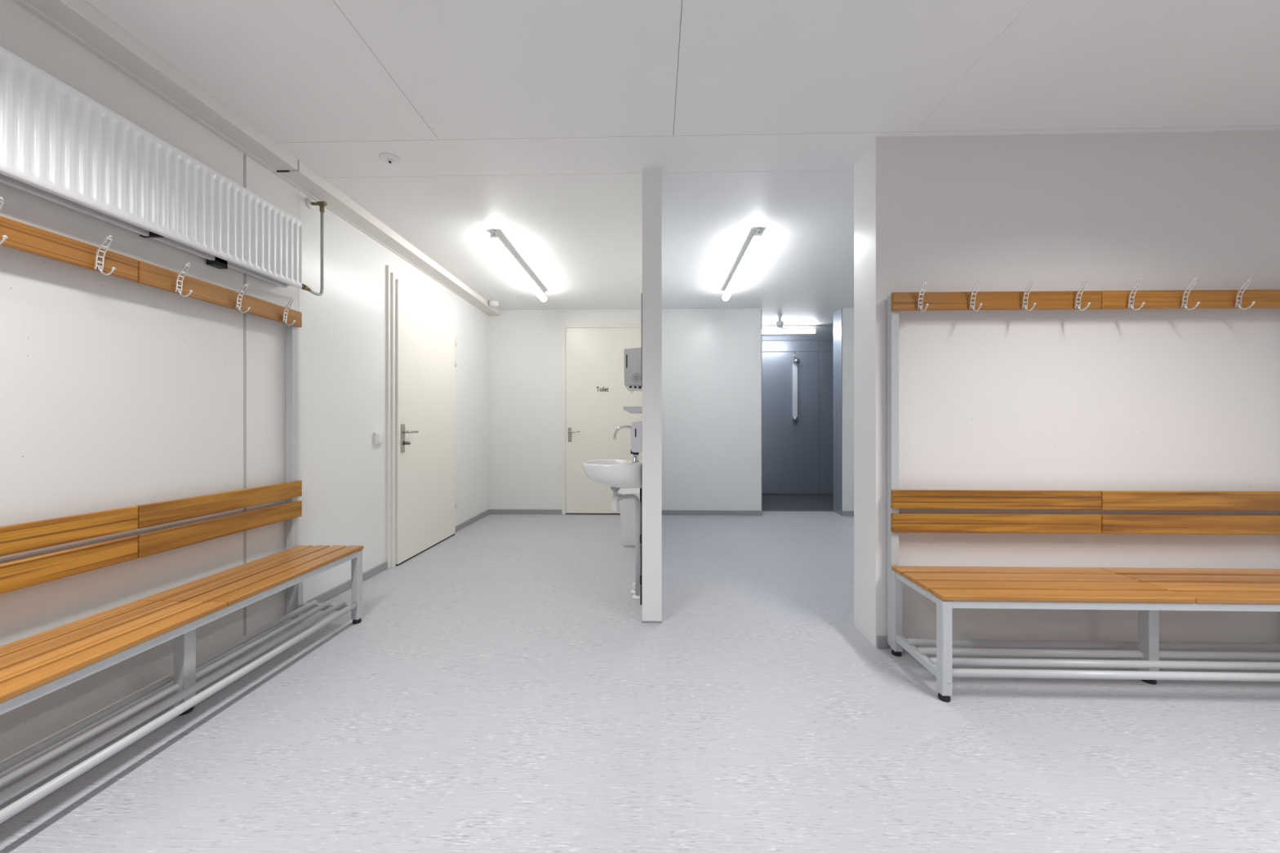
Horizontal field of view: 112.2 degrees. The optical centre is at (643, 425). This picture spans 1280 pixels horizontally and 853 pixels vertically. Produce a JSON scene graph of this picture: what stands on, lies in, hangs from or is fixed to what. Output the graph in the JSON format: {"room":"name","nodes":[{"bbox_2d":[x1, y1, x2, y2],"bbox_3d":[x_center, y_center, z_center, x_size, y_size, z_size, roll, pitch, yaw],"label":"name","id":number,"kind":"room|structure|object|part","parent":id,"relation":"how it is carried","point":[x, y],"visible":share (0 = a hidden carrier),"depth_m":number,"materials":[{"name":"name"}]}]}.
{"room":"changing room","nodes":[
{"label":"changing room","id":0,"kind":"room"},
{"bbox_2d":[0,0,488,774],"bbox_3d":[-1.982,-0.163,1.330,0.101,2.425,7.960,0,0,1],"label":"wall","id":1,"kind":"structure","parent":0,"point":[116,393],"depth_m":1.75,"materials":[{"name":"white paint"}]},
{"bbox_2d":[0,45,327,295],"bbox_3d":[-1.872,-1.000,1.524,0.108,0.588,1.914,0,0,1],"label":"radiator","id":2,"kind":"object","parent":1,"relation":"attached to","point":[59,144],"visible":1,"depth_m":1.53,"materials":[{"name":"white metal"}]},
{"bbox_3d":[-1.901,-0.900,1.418,0.022,0.354,1.680,0,0,1],"label":"panel","id":3,"kind":"part","parent":2,"relation":"part of","materials":[{"name":"white metal"}]},
{"bbox_2d":[243,153,246,644],"bbox_3d":[-1.913,-0.158,2.064,0.002,2.415,0.012,0,0,1],"label":"strip","id":4,"kind":"object","parent":1,"relation":"attached to","point":[244,154],"visible":0.64,"depth_m":2.06,"materials":[{"name":"grey metal"}]},
{"bbox_2d":[13,0,500,315],"bbox_3d":[-1.859,-1.333,1.426,0.141,0.063,7.358,0,0,1],"label":"pipe","id":5,"kind":"object","parent":1,"relation":"attached to","point":[80,21],"visible":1,"depth_m":1.82,"materials":[{"name":"white plastic"}]},
{"bbox_2d":[302,561,386,613],"bbox_3d":[-1.890,1.022,2.763,0.013,0.055,0.766,0,0,1],"label":"baseboard","id":6,"kind":"structure","parent":1,"relation":"attached to","point":[344,587],"depth_m":2.70,"materials":[{"name":"grey"}]},
{"bbox_2d":[373,431,383,444],"bbox_3d":[-1.875,0.090,3.048,0.028,0.084,0.084,0,0,1],"label":"light switch","id":7,"kind":"object","parent":1,"relation":"attached to","point":[378,437],"visible":1,"depth_m":3.03,"materials":[{"name":"white plastic"}]},
{"bbox_2d":[386,265,454,568],"bbox_3d":[-1.855,-0.062,3.674,0.037,2.225,1.048,0,0,1],"label":"door frame","id":8,"kind":"structure","parent":1,"relation":"attached to","point":[392,274],"depth_m":3.18,"materials":[{"name":"white paint"}]},
{"bbox_2d":[395,533,454,565],"bbox_3d":[-1.833,1.045,3.671,0.021,0.010,0.923,0,0,1],"label":"threshold","id":9,"kind":"object","parent":1,"relation":"in","point":[454,534],"depth_m":3.56,"materials":[{"name":"grey metal"}]},
{"bbox_2d":[395,279,456,564],"bbox_3d":[-1.796,-0.029,3.674,0.078,2.133,0.933,0,0,1],"label":"door","id":10,"kind":"structure","parent":1,"relation":"in","point":[426,338],"depth_m":3.56,"materials":[{"name":"white paint"}]},
{"bbox_3d":[-1.825,0.097,3.265,0.008,0.215,0.042,0,0,1],"label":"handle","id":11,"kind":"part","parent":10,"relation":"part of","materials":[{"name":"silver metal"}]},
{"bbox_3d":[-1.800,0.050,3.322,0.055,0.020,0.134,0,0,1],"label":"lever","id":12,"kind":"part","parent":10,"relation":"part of","materials":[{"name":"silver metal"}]},
{"bbox_2d":[455,509,489,532],"bbox_3d":[-1.843,1.022,4.655,0.013,0.055,0.905,0,0,1],"label":"baseboard","id":13,"kind":"structure","parent":1,"relation":"attached to","point":[478,517],"depth_m":4.59,"materials":[{"name":"grey"}]},
{"bbox_2d":[0,494,1279,852],"bbox_3d":[0.817,1.110,1.980,5.665,0.120,9.400,0,0,1],"label":"floor","id":14,"kind":"structure","parent":0,"point":[502,686],"depth_m":1.46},
{"bbox_2d":[0,196,363,823],"bbox_3d":[-1.717,0.202,1.580,0.394,1.696,1.470,0,0,1],"label":"bench","id":15,"kind":"object","parent":14,"relation":"on","point":[32,668],"visible":1,"depth_m":1.51,"materials":[{"name":"brown wood"}]},
{"bbox_3d":[-1.877,-0.569,1.216,0.020,0.082,0.734,0,0,1],"label":"hook rail","id":16,"kind":"part","parent":15,"relation":"part of","materials":[{"name":"brown wood"}]},
{"bbox_3d":[-1.540,0.680,1.576,0.028,0.030,1.390,0,0,1],"label":"rail","id":17,"kind":"part","parent":15,"relation":"part of","materials":[{"name":"grey metal"}]},
{"bbox_3d":[-1.680,0.859,1.575,0.042,0.342,0.040,0,0,1],"label":"leg","id":18,"kind":"part","parent":15,"relation":"part of","materials":[{"name":"grey metal"}]},
{"bbox_3d":[-1.859,-0.569,1.952,0.020,0.082,0.734,0,0,1],"label":"hook rail","id":19,"kind":"part","parent":15,"relation":"part of","materials":[{"name":"brown wood"}]},
{"bbox_3d":[-1.849,0.848,2.297,0.038,0.364,0.035,0,0,1],"label":"leg","id":20,"kind":"part","parent":15,"relation":"part of","materials":[{"name":"grey metal"}]},
{"bbox_3d":[-1.525,0.847,2.289,0.038,0.362,0.038,0,0,1],"label":"leg","id":21,"kind":"part","parent":15,"relation":"part of","materials":[{"name":"grey metal"}]},
{"bbox_2d":[617,488,639,546],"bbox_3d":[-0.094,0.812,3.829,0.248,0.475,0.278,0,0,1],"label":"waste bin","id":22,"kind":"object","parent":14,"relation":"on","point":[627,507],"visible":0.45,"depth_m":3.71,"materials":[{"name":"white plastic"}]},
{"bbox_2d":[630,582,635,594],"bbox_3d":[-0.054,1.020,2.702,0.056,0.060,0.056,0,0,1],"label":"pipe stub","id":23,"kind":"object","parent":14,"relation":"on","point":[633,592],"visible":0.54,"depth_m":2.69,"materials":[{"name":"white plastic"}]},
{"bbox_2d":[761,511,833,511],"bbox_3d":[1.852,1.047,5.246,0.933,0.006,0.018,0,0,1],"label":"threshold","id":24,"kind":"object","parent":14,"relation":"on","point":[762,511],"visible":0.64,"depth_m":5.24,"materials":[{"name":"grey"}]},
{"bbox_2d":[887,277,1279,702],"bbox_3d":[2.068,0.202,1.800,1.864,1.696,0.394,0,0,1],"label":"bench","id":25,"kind":"object","parent":14,"relation":"on","point":[1147,591],"visible":1,"depth_m":1.89,"materials":[{"name":"brown wood"}]},
{"bbox_3d":[1.162,0.848,1.973,0.035,0.364,0.038,0,0,1],"label":"leg","id":26,"kind":"part","parent":25,"relation":"part of","materials":[{"name":"grey metal"}]},
{"bbox_3d":[1.154,0.847,1.649,0.038,0.362,0.038,0,0,1],"label":"leg","id":27,"kind":"part","parent":25,"relation":"part of","materials":[{"name":"grey metal"}]},
{"bbox_3d":[1.605,-0.569,1.962,0.931,0.082,0.020,0,0,1],"label":"hook rail","id":28,"kind":"part","parent":25,"relation":"part of","materials":[{"name":"brown wood"}]},
{"bbox_3d":[2.063,0.680,1.623,1.784,0.030,0.028,0,0,1],"label":"rail","id":29,"kind":"part","parent":25,"relation":"part of","materials":[{"name":"grey metal"}]},
{"bbox_3d":[2.071,0.859,1.763,0.040,0.342,0.042,0,0,1],"label":"leg","id":30,"kind":"part","parent":25,"relation":"part of","materials":[{"name":"grey metal"}]},
{"bbox_3d":[2.538,-0.569,1.939,0.931,0.082,0.020,0,0,1],"label":"hook rail","id":31,"kind":"part","parent":25,"relation":"part of","materials":[{"name":"brown wood"}]},
{"bbox_2d":[642,168,662,621],"bbox_3d":[0.080,-0.163,3.672,0.104,2.425,2.774,0,0,1],"label":"wall","id":32,"kind":"structure","parent":0,"point":[651,178],"depth_m":2.29,"materials":[{"name":"white paint"}]},
{"bbox_2d":[582,459,642,599],"bbox_3d":[-0.179,0.634,2.565,0.356,0.832,0.410,0,0,1],"label":"washbasin","id":33,"kind":"object","parent":32,"relation":"attached to","point":[617,474],"visible":0.91,"depth_m":2.44,"materials":[{"name":"white ceramic"}]},
{"bbox_2d":[582,459,642,488],"bbox_3d":[-0.179,0.289,2.565,0.356,0.142,0.410,0,0,1],"label":"basin","id":34,"kind":"object","parent":33,"relation":"attached to","point":[614,473],"depth_m":2.39,"materials":[{"name":"white ceramic"}]},
{"bbox_2d":[613,425,639,462],"bbox_3d":[-0.103,0.110,2.552,0.157,0.218,0.072,0,0,1],"label":"tap","id":35,"kind":"object","parent":33,"relation":"on","point":[635,457],"visible":0.67,"depth_m":2.56,"materials":[{"name":"silver metal"}]},
{"bbox_3d":[-0.110,0.083,2.563,0.142,0.164,0.018,0,0,1],"label":"spout","id":36,"kind":"part","parent":35,"relation":"part of","materials":[{"name":"silver metal"}]},
{"bbox_2d":[622,406,642,413],"bbox_3d":[-0.054,-0.093,2.632,0.112,0.030,0.380,0,0,1],"label":"wall shelf","id":37,"kind":"object","parent":32,"relation":"attached to","point":[633,410],"visible":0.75,"depth_m":2.44,"materials":[{"name":"grey plastic"}]},
{"bbox_2d":[623,347,642,394],"bbox_3d":[-0.064,-0.456,3.651,0.182,0.368,0.303,0,0,1],"label":"dispenser","id":38,"kind":"object","parent":32,"relation":"attached to","point":[632,357],"visible":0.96,"depth_m":3.50,"materials":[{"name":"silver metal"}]},
{"bbox_2d":[626,385,642,391],"bbox_3d":[-0.060,-0.315,3.653,0.155,0.025,0.280,0,0,1],"label":"outlet","id":39,"kind":"object","parent":38,"relation":"attached to","point":[629,388],"depth_m":3.51,"materials":[{"name":"white plastic"}]},
{"bbox_2d":[630,421,642,454],"bbox_3d":[-0.037,0.070,2.424,0.068,0.188,0.096,0,0,1],"label":"soap dispenser","id":40,"kind":"object","parent":32,"relation":"attached to","point":[636,427],"visible":0.98,"depth_m":2.38,"materials":[{"name":"white plastic"}]},
{"bbox_3d":[-0.048,0.151,2.425,0.046,0.026,0.055,0,0,1],"label":"push lever","id":41,"kind":"part","parent":40,"relation":"part of","materials":[{"name":"black plastic"}]},
{"bbox_2d":[640,487,642,604],"bbox_3d":[-0.011,0.708,2.521,0.020,0.684,0.020,0,0,1],"label":"supply pipe","id":42,"kind":"object","parent":32,"relation":"attached to","point":[641,488],"visible":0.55,"depth_m":2.52,"materials":[{"name":"grey"}]},
{"bbox_2d":[641,293,642,388],"bbox_3d":[-0.003,-0.474,2.600,0.008,0.525,0.402,0,0,1],"label":"mirror","id":43,"kind":"object","parent":32,"relation":"attached to","point":[642,293],"visible":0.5,"depth_m":2.40,"materials":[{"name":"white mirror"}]},
{"bbox_2d":[641,619,662,623],"bbox_3d":[0.045,1.045,2.291,0.108,0.010,0.017,0,0,1],"label":"strip","id":44,"kind":"object","parent":32,"relation":"attached to","point":[656,622],"visible":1,"depth_m":2.28,"materials":[{"name":"grey metal"}]},
{"bbox_2d":[488,307,853,511],"bbox_3d":[0.897,-0.163,5.157,5.665,2.425,0.235,0,0,1],"label":"wall","id":45,"kind":"structure","parent":0,"point":[712,359],"depth_m":5.05,"materials":[{"name":"white paint"}]},
{"bbox_2d":[489,509,561,514],"bbox_3d":[-1.394,1.022,5.090,0.862,0.055,0.013,0,0,1],"label":"baseboard","id":46,"kind":"structure","parent":45,"relation":"attached to","point":[491,511],"depth_m":5.08,"materials":[{"name":"grey"}]},
{"bbox_2d":[500,309,641,311],"bbox_3d":[-0.888,-1.357,5.078,1.901,0.016,0.012,0,0,1],"label":"crown molding","id":47,"kind":"structure","parent":45,"relation":"attached to","point":[569,309],"depth_m":5.07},
{"bbox_2d":[565,513,620,515],"bbox_3d":[-0.454,1.044,5.067,0.930,0.012,0.012,0,0,1],"label":"threshold","id":48,"kind":"object","parent":45,"relation":"in","point":[566,513],"depth_m":5.06,"materials":[{"name":"grey metal"}]},
{"bbox_2d":[561,324,641,514],"bbox_3d":[-0.451,-0.070,5.068,1.022,2.240,0.010,0,0,1],"label":"door frame","id":49,"kind":"structure","parent":45,"relation":"attached to","point":[563,326],"depth_m":5.07,"materials":[{"name":"white paint"}]},
{"bbox_2d":[565,327,642,513],"bbox_3d":[-0.454,-0.057,5.038,0.924,2.186,0.068,0,0,1],"label":"door","id":50,"kind":"structure","parent":45,"relation":"in","point":[597,393],"depth_m":5.06,"materials":[{"name":"white paint"}]},
{"bbox_3d":[-0.867,0.109,5.065,0.042,0.170,0.008,0,0,1],"label":"handle","id":51,"kind":"part","parent":50,"relation":"part of","materials":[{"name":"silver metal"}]},
{"bbox_2d":[662,510,761,515],"bbox_3d":[0.772,1.022,5.036,1.212,0.055,0.013,0,0,1],"label":"baseboard","id":52,"kind":"structure","parent":45,"relation":"attached to","point":[664,512],"depth_m":5.03,"materials":[{"name":"grey"}]},
{"bbox_2d":[662,308,761,311],"bbox_3d":[0.772,-1.357,5.036,1.212,0.016,0.012,0,0,1],"label":"crown molding","id":53,"kind":"structure","parent":45,"relation":"attached to","point":[690,308],"depth_m":5.03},
{"bbox_2d":[833,308,841,515],"bbox_3d":[2.314,-0.158,5.125,0.005,2.415,0.237,0,0,1],"label":"lining","id":54,"kind":"object","parent":45,"relation":"attached to","point":[837,315],"visible":1,"depth_m":5.11,"materials":[{"name":"grey metal"}]},
{"bbox_2d":[841,307,842,515],"bbox_3d":[2.310,-0.158,5.004,0.007,2.415,0.007,0,0,1],"label":"strip","id":55,"kind":"object","parent":45,"relation":"attached to","point":[842,308],"visible":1,"depth_m":5.00,"materials":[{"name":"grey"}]},
{"bbox_2d":[842,511,853,515],"bbox_3d":[2.970,1.022,4.981,1.310,0.055,0.013,0,0,1],"label":"baseboard","id":56,"kind":"structure","parent":45,"relation":"attached to","point":[844,513],"depth_m":4.99,"materials":[{"name":"grey"}]},
{"bbox_2d":[84,0,1279,335],"bbox_3d":[0.817,-1.425,1.980,5.665,0.120,9.400,0,0,1],"label":"ceiling","id":57,"kind":"structure","parent":0,"point":[536,123],"depth_m":1.79,"materials":[{"name":"grey paint"}]},
{"bbox_2d":[378,152,402,165],"bbox_3d":[-1.293,-1.352,2.201,0.104,0.026,0.104,0,0,1],"label":"ceiling sensor","id":58,"kind":"object","parent":57,"relation":"attached to","point":[389,158],"visible":1,"depth_m":2.19,"materials":[{"name":"white plastic"}]},
{"bbox_2d":[488,300,498,306],"bbox_3d":[-1.650,-1.339,4.743,0.108,0.053,0.108,0,0,1],"label":"smoke detector","id":59,"kind":"object","parent":57,"relation":"attached to","point":[491,303],"visible":1,"depth_m":4.71,"materials":[{"name":"white plastic"}]},
{"bbox_2d":[488,229,546,302],"bbox_3d":[-1.028,-1.310,3.687,0.071,0.111,1.398,0,0,1],"label":"lamp","id":60,"kind":"object","parent":57,"relation":"attached to","point":[495,242],"visible":1,"depth_m":3.41,"materials":[{"name":"white plastic"}]},
{"bbox_2d":[722,226,763,301],"bbox_3d":[0.812,-1.310,3.656,0.071,0.111,1.398,0,0,1],"label":"lamp","id":61,"kind":"object","parent":57,"relation":"attached to","point":[757,240],"visible":1,"depth_m":3.36,"materials":[{"name":"white plastic"}]},
{"bbox_2d":[775,313,783,328],"bbox_3d":[1.678,-1.283,5.290,0.092,0.164,0.092,0,0,1],"label":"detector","id":62,"kind":"object","parent":57,"relation":"hanging from","point":[780,323],"visible":1,"depth_m":5.27,"materials":[{"name":"white plastic"}]},
{"bbox_2d":[761,326,817,333],"bbox_3d":[1.670,-1.310,5.890,1.415,0.111,0.062,0,0,1],"label":"lamp","id":63,"kind":"object","parent":57,"relation":"attached to","point":[764,331],"visible":0.5,"depth_m":5.86,"materials":[{"name":"white plastic"}]},
{"bbox_2d":[761,335,833,494],"bbox_3d":[1.915,-0.155,6.598,3.700,2.419,0.112,0,0,1],"label":"wall","id":64,"kind":"structure","parent":0,"point":[797,457],"depth_m":6.54,"materials":[{"name":"tile"}]},
{"bbox_2d":[791,352,799,422],"bbox_3d":[2.302,-0.583,6.479,0.092,1.055,0.130,0,0,1],"label":"shower column","id":65,"kind":"structure","parent":64,"relation":"attached to","point":[796,361],"depth_m":6.50,"materials":[{"name":"white metal"}]},
{"bbox_2d":[853,129,1279,652],"bbox_3d":[2.377,-0.163,2.112,2.552,2.425,0.222,0,0,1],"label":"wall","id":66,"kind":"structure","parent":0,"point":[1165,399],"depth_m":2.01,"materials":[{"name":"white paint"}]},
{"bbox_2d":[876,635,888,648],"bbox_3d":[1.127,1.022,2.026,0.048,0.055,0.012,0,0,1],"label":"baseboard","id":67,"kind":"structure","parent":66,"relation":"attached to","point":[882,641],"depth_m":2.02,"materials":[{"name":"grey"}]}
]}

